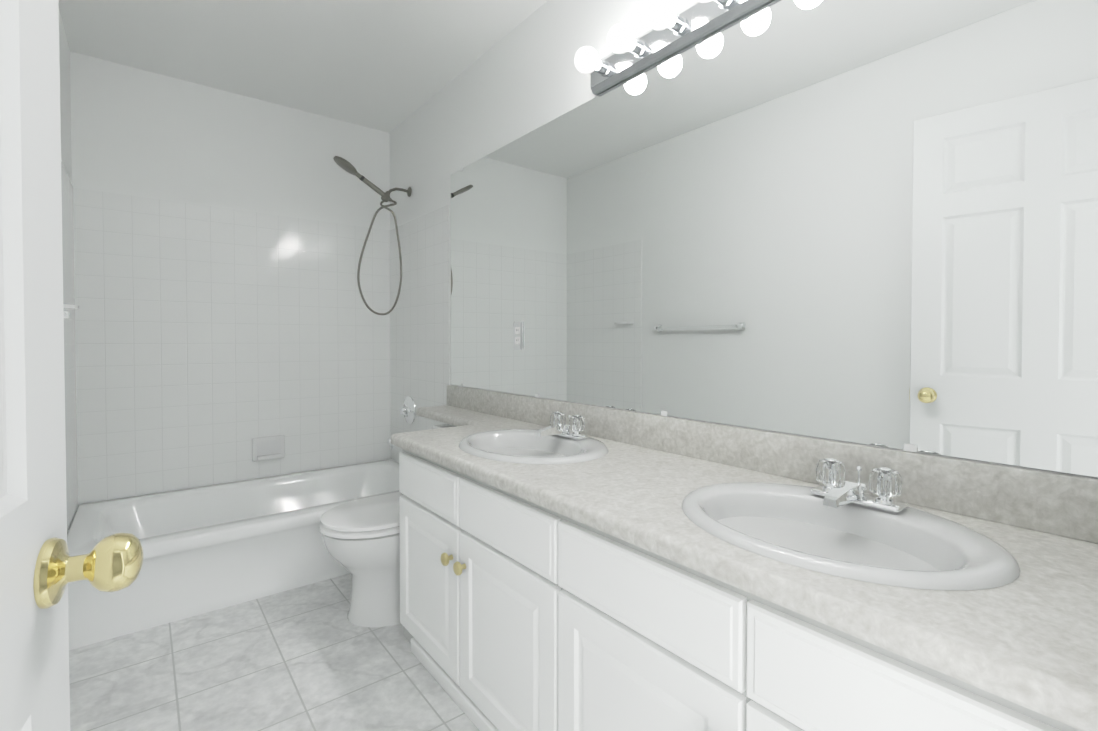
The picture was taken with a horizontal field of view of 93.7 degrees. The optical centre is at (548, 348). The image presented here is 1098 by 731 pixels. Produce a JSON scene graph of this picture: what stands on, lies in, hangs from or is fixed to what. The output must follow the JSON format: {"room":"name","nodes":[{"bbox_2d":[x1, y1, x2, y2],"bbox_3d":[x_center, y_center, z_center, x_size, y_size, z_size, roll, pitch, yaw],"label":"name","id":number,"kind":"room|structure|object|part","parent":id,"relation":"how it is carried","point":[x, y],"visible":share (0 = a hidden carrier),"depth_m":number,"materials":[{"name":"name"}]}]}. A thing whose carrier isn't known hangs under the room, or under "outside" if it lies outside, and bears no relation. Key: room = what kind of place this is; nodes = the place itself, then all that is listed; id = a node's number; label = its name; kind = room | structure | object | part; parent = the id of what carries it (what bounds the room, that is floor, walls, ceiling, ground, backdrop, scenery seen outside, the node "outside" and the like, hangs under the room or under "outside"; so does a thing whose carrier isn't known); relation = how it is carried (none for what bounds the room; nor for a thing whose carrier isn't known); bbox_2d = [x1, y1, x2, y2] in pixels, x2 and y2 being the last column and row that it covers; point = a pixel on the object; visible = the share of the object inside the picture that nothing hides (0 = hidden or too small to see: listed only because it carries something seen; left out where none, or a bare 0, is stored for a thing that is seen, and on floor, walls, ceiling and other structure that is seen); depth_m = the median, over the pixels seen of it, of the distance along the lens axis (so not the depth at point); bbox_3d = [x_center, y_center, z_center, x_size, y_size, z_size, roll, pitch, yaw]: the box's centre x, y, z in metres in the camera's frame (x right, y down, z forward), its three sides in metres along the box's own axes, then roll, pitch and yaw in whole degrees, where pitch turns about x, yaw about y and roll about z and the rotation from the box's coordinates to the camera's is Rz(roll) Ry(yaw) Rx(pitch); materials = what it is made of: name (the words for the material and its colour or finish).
{"room":"bathroom","nodes":[
{"label":"bathroom","id":0,"kind":"room"},
{"bbox_2d":[58,5,76,531],"bbox_3d":[-0.865,-0.133,0.613,0.100,2.440,4.710,-1,1,-38],"label":"wall","id":1,"kind":"structure","parent":0,"point":[65,102],"depth_m":2.21,"materials":[{"name":"white paint"}]},
{"bbox_2d":[63,311,68,317],"bbox_3d":[-1.397,-0.106,1.417,0.062,0.044,0.654,-1,1,-38],"label":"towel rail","id":2,"kind":"object","parent":1,"relation":"attached to","point":[65,314],"visible":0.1,"depth_m":1.66,"materials":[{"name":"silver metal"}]},
{"bbox_2d":[61,162,77,530],"bbox_3d":[-1.969,-0.006,2.094,0.004,1.484,0.820,-1,1,-38],"label":"wall tile","id":3,"kind":"structure","parent":1,"relation":"attached to","point":[69,349],"depth_m":2.21,"materials":[{"name":"white tile"}]},
{"bbox_2d":[63,304,78,309],"bbox_3d":[-1.788,-0.156,1.916,0.058,0.012,0.170,-1,1,-38],"label":"corner shelf","id":4,"kind":"object","parent":1,"relation":"attached to","point":[70,307],"visible":0.81,"depth_m":1.90,"materials":[{"name":"white ceramic"}]},
{"bbox_2d":[0,0,143,730],"bbox_3d":[-0.355,0.070,0.203,0.188,2.030,0.812,-1,1,-28],"label":"door","id":5,"kind":"structure","parent":1,"relation":"in","point":[40,568],"depth_m":0.49,"materials":[{"name":"white paint"}]},
{"bbox_3d":[-0.469,0.224,0.533,0.076,0.067,0.067,-1,1,-28],"label":"knob","id":6,"kind":"part","parent":5,"relation":"part of","materials":[{"name":"gold metal"}]},
{"bbox_2d":[70,51,390,506],"bbox_3d":[-1.661,-0.172,2.922,1.520,2.440,0.100,-1,1,-38],"label":"wall","id":7,"kind":"structure","parent":0,"point":[139,132],"depth_m":2.75,"materials":[{"name":"white paint"}]},
{"bbox_2d":[73,188,390,503],"bbox_3d":[-1.628,-0.019,2.884,1.512,1.484,0.004,-1,1,-38],"label":"wall tile","id":8,"kind":"structure","parent":7,"relation":"attached to","point":[212,342],"depth_m":2.77,"materials":[{"name":"white tile"}]},
{"bbox_2d":[252,435,284,461],"bbox_3d":[-1.575,0.560,2.898,0.166,0.132,0.050,-1,1,-38],"label":"soap shelf","id":9,"kind":"object","parent":7,"relation":"attached to","point":[268,448],"visible":1,"depth_m":2.89,"materials":[{"name":"white ceramic"}]},
{"bbox_2d":[69,573,479,730],"bbox_3d":[-0.230,1.109,1.137,1.720,0.060,4.710,-1,1,-38],"label":"floor","id":10,"kind":"structure","parent":0,"point":[310,657],"depth_m":1.69,"materials":[{"name":"tile"}]},
{"bbox_2d":[67,459,399,649],"bbox_3d":[-1.373,0.891,2.578,1.518,0.325,0.814,-1,1,-38],"label":"bathtub","id":11,"kind":"object","parent":10,"relation":"on","point":[206,549],"visible":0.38,"depth_m":2.22,"materials":[{"name":"white ceramic"}]},
{"bbox_2d":[319,424,455,626],"bbox_3d":[-0.571,0.713,2.174,0.742,0.695,0.420,-1,1,-38],"label":"toilet","id":12,"kind":"object","parent":10,"relation":"on","point":[361,539],"visible":0.31,"depth_m":1.97,"materials":[{"name":"white ceramic"}]},
{"bbox_3d":[-0.659,0.683,2.103,0.515,0.022,0.382,-1,1,-38],"label":"seat","id":13,"kind":"part","parent":12,"relation":"part of","materials":[{"name":"white plastic"}]},
{"bbox_3d":[-0.660,0.658,2.102,0.507,0.024,0.378,-1,1,-38],"label":"lid","id":14,"kind":"part","parent":12,"relation":"part of","materials":[{"name":"white plastic"}]},
{"bbox_3d":[-0.355,0.382,2.339,0.192,0.039,0.420,-1,1,-38],"label":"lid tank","id":15,"kind":"part","parent":12,"relation":"part of","materials":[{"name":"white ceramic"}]},
{"bbox_2d":[391,441,1097,730],"bbox_3d":[0.218,0.717,1.324,0.573,0.716,1.854,-1,1,-38],"label":"bathroom vanity","id":16,"kind":"object","parent":10,"relation":"on","point":[566,566],"depth_m":1.03,"materials":[{"name":"white wood"}]},
{"bbox_3d":[-0.405,0.454,1.714,0.020,0.149,0.446,-1,1,-38],"label":"drawer","id":17,"kind":"part","parent":16,"relation":"part of","materials":[{"name":"white wood"}]},
{"bbox_3d":[-0.404,0.776,1.720,0.018,0.470,0.446,-1,1,-38],"label":"door","id":18,"kind":"part","parent":16,"relation":"part of","materials":[{"name":"white wood"}]},
{"bbox_3d":[-0.309,0.633,1.555,0.034,0.039,0.039,-1,1,-38],"label":"knob","id":19,"kind":"part","parent":16,"relation":"part of","materials":[{"name":"gold metal"}]},
{"bbox_3d":[-0.259,0.634,1.492,0.034,0.039,0.039,-1,1,-38],"label":"knob","id":20,"kind":"part","parent":16,"relation":"part of","materials":[{"name":"gold metal"}]},
{"bbox_3d":[-0.121,0.460,1.355,0.020,0.149,0.454,-1,1,-38],"label":"drawer","id":21,"kind":"part","parent":16,"relation":"part of","materials":[{"name":"white wood"}]},
{"bbox_3d":[-0.120,0.782,1.361,0.018,0.470,0.454,-1,1,-38],"label":"door","id":22,"kind":"part","parent":16,"relation":"part of","materials":[{"name":"white wood"}]},
{"bbox_3d":[0.167,0.788,0.999,0.018,0.470,0.455,-1,1,-38],"label":"door","id":23,"kind":"part","parent":16,"relation":"part of","materials":[{"name":"white wood"}]},
{"bbox_3d":[0.166,0.467,0.992,0.020,0.149,0.455,-1,1,-38],"label":"drawer","id":24,"kind":"part","parent":16,"relation":"part of","materials":[{"name":"white wood"}]},
{"bbox_2d":[391,421,1097,728],"bbox_3d":[0.221,0.339,1.322,0.564,0.040,1.858,-1,1,-38],"label":"countertop","id":25,"kind":"structure","parent":16,"relation":"on","point":[1042,645],"depth_m":0.72,"materials":[{"name":"grey stone"}]},
{"bbox_2d":[427,421,642,472],"bbox_3d":[-0.057,0.378,1.670,0.444,0.157,0.544,-1,1,-38],"label":"sink","id":26,"kind":"object","parent":25,"relation":"in","point":[534,445],"depth_m":1.72,"materials":[{"name":"white ceramic"}]},
{"bbox_2d":[536,412,587,439],"bbox_3d":[0.025,0.260,1.732,0.150,0.078,0.164,-1,1,-38],"label":"faucet","id":27,"kind":"object","parent":25,"relation":"on","point":[557,430],"depth_m":1.72,"materials":[{"name":"silver metal"}]},
{"bbox_2d":[627,465,1050,632],"bbox_3d":[0.508,0.390,0.956,0.444,0.157,0.544,-1,1,-38],"label":"sink","id":28,"kind":"object","parent":25,"relation":"in","point":[959,566],"depth_m":0.93,"materials":[{"name":"white ceramic"}]},
{"bbox_2d":[811,458,906,512],"bbox_3d":[0.590,0.272,1.019,0.150,0.078,0.164,-1,1,-38],"label":"faucet","id":29,"kind":"object","parent":25,"relation":"on","point":[852,495],"depth_m":1.01,"materials":[{"name":"silver metal"}]},
{"bbox_3d":[0.454,0.794,0.636,0.018,0.470,0.455,-1,1,-38],"label":"door","id":30,"kind":"part","parent":16,"relation":"part of","materials":[{"name":"white wood"}]},
{"bbox_3d":[0.453,0.473,0.629,0.020,0.149,0.455,-1,1,-38],"label":"drawer","id":31,"kind":"part","parent":16,"relation":"part of","materials":[{"name":"white wood"}]},
{"bbox_2d":[58,0,547,132],"bbox_3d":[-0.230,-1.391,1.094,1.720,0.060,4.710,-1,1,-38],"label":"ceiling","id":32,"kind":"structure","parent":0,"point":[388,66],"depth_m":2.33,"materials":[{"name":"white paint"}]},
{"bbox_2d":[333,156,411,314],"bbox_3d":[-1.007,-0.627,2.954,0.434,0.863,0.092,-1,1,-38],"label":"shower","id":33,"kind":"object","parent":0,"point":[345,165],"visible":1,"depth_m":2.96,"materials":[{"name":"silver metal"}]},
{"bbox_3d":[-0.891,-0.925,3.034,0.137,0.053,0.017,-1,1,-38],"label":"arm","id":34,"kind":"part","parent":33,"relation":"part of"},
{"bbox_2d":[389,0,1097,478],"bbox_3d":[0.405,-0.150,1.618,0.100,2.440,4.710,-1,1,-38],"label":"wall","id":35,"kind":"structure","parent":0,"point":[523,78],"depth_m":2.27,"materials":[{"name":"white paint"}]},
{"bbox_2d":[390,204,449,461],"bbox_3d":[-0.781,-0.022,3.035,0.004,1.484,0.820,-1,1,-38],"label":"wall tile","id":36,"kind":"structure","parent":35,"relation":"attached to","point":[419,349],"depth_m":2.99,"materials":[{"name":"white tile"}]},
{"bbox_2d":[387,437,394,448],"bbox_3d":[-0.897,0.551,3.074,0.137,0.073,0.062,-1,1,-38],"label":"tub spout","id":37,"kind":"object","parent":36,"relation":"attached to","point":[391,446],"visible":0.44,"depth_m":3.03,"materials":[{"name":"silver metal"}]},
{"bbox_2d":[400,396,414,423],"bbox_3d":[-0.865,0.370,3.092,0.060,0.170,0.176,-1,1,-38],"label":"tub valve","id":38,"kind":"object","parent":36,"relation":"attached to","point":[407,410],"visible":1,"depth_m":3.08,"materials":[{"name":"silver metal"}]},
{"bbox_2d":[574,0,775,95],"bbox_3d":[0.391,-0.939,1.409,0.163,0.104,0.914,-1,1,-38],"label":"sconce","id":39,"kind":"object","parent":35,"relation":"attached to","point":[670,33],"visible":1,"depth_m":1.53,"materials":[{"name":"silver metal"}]},
{"bbox_3d":[0.126,-0.944,1.684,0.089,0.080,0.080,-1,1,-38],"label":"bulb","id":40,"kind":"part","parent":39,"relation":"part of","materials":[{"name":"white glass"}]},
{"bbox_2d":[594,59,610,76],"bbox_3d":[0.175,-0.945,1.724,0.042,0.048,0.048,-1,1,-38],"label":"socket","id":41,"kind":"object","parent":39,"relation":"attached to","point":[603,69],"depth_m":1.72,"materials":[{"name":"silver metal"}]},
{"bbox_3d":[0.221,-0.942,1.565,0.089,0.080,0.080,-1,1,-38],"label":"bulb","id":42,"kind":"part","parent":39,"relation":"part of","materials":[{"name":"white glass"}]},
{"bbox_2d":[628,38,645,56],"bbox_3d":[0.270,-0.943,1.604,0.042,0.048,0.048,-1,1,-38],"label":"socket","id":43,"kind":"object","parent":39,"relation":"attached to","point":[638,48],"depth_m":1.60,"materials":[{"name":"silver metal"}]},
{"bbox_3d":[0.315,-0.940,1.445,0.089,0.080,0.080,-1,1,-38],"label":"bulb","id":44,"kind":"part","parent":39,"relation":"part of","materials":[{"name":"white glass"}]},
{"bbox_2d":[667,13,686,34],"bbox_3d":[0.365,-0.941,1.485,0.042,0.048,0.048,-1,1,-38],"label":"socket","id":45,"kind":"object","parent":39,"relation":"attached to","point":[678,26],"depth_m":1.48,"materials":[{"name":"silver metal"}]},
{"bbox_3d":[0.410,-0.938,1.326,0.089,0.080,0.080,-1,1,-38],"label":"bulb","id":46,"kind":"part","parent":39,"relation":"part of","materials":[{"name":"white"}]},
{"bbox_2d":[714,0,732,7],"bbox_3d":[0.459,-0.939,1.365,0.042,0.048,0.048,-1,1,-38],"label":"socket","id":47,"kind":"object","parent":39,"relation":"attached to","point":[717,3],"depth_m":1.37,"materials":[{"name":"silver metal"}]},
{"bbox_2d":[447,385,1097,540],"bbox_3d":[0.240,0.259,1.735,0.020,0.106,2.484,-1,1,-38],"label":"backsplash","id":48,"kind":"structure","parent":35,"relation":"attached to","point":[1067,505],"depth_m":1.13,"materials":[{"name":"grey stone"}]},
{"bbox_2d":[451,0,1097,476],"bbox_3d":[0.250,-0.345,1.718,0.014,1.100,2.456,-1,1,-38],"label":"mirror","id":49,"kind":"object","parent":35,"relation":"attached to","point":[873,222],"visible":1,"depth_m":1.22,"materials":[{"name":"clear glass"}]},
{"bbox_2d":[513,322,522,349],"bbox_3d":[-0.133,-0.057,2.202,0.009,0.120,0.072,-1,1,-38],"label":"outlet","id":50,"kind":"object","parent":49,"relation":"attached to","point":[517,326],"depth_m":2.20,"materials":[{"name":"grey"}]}
]}

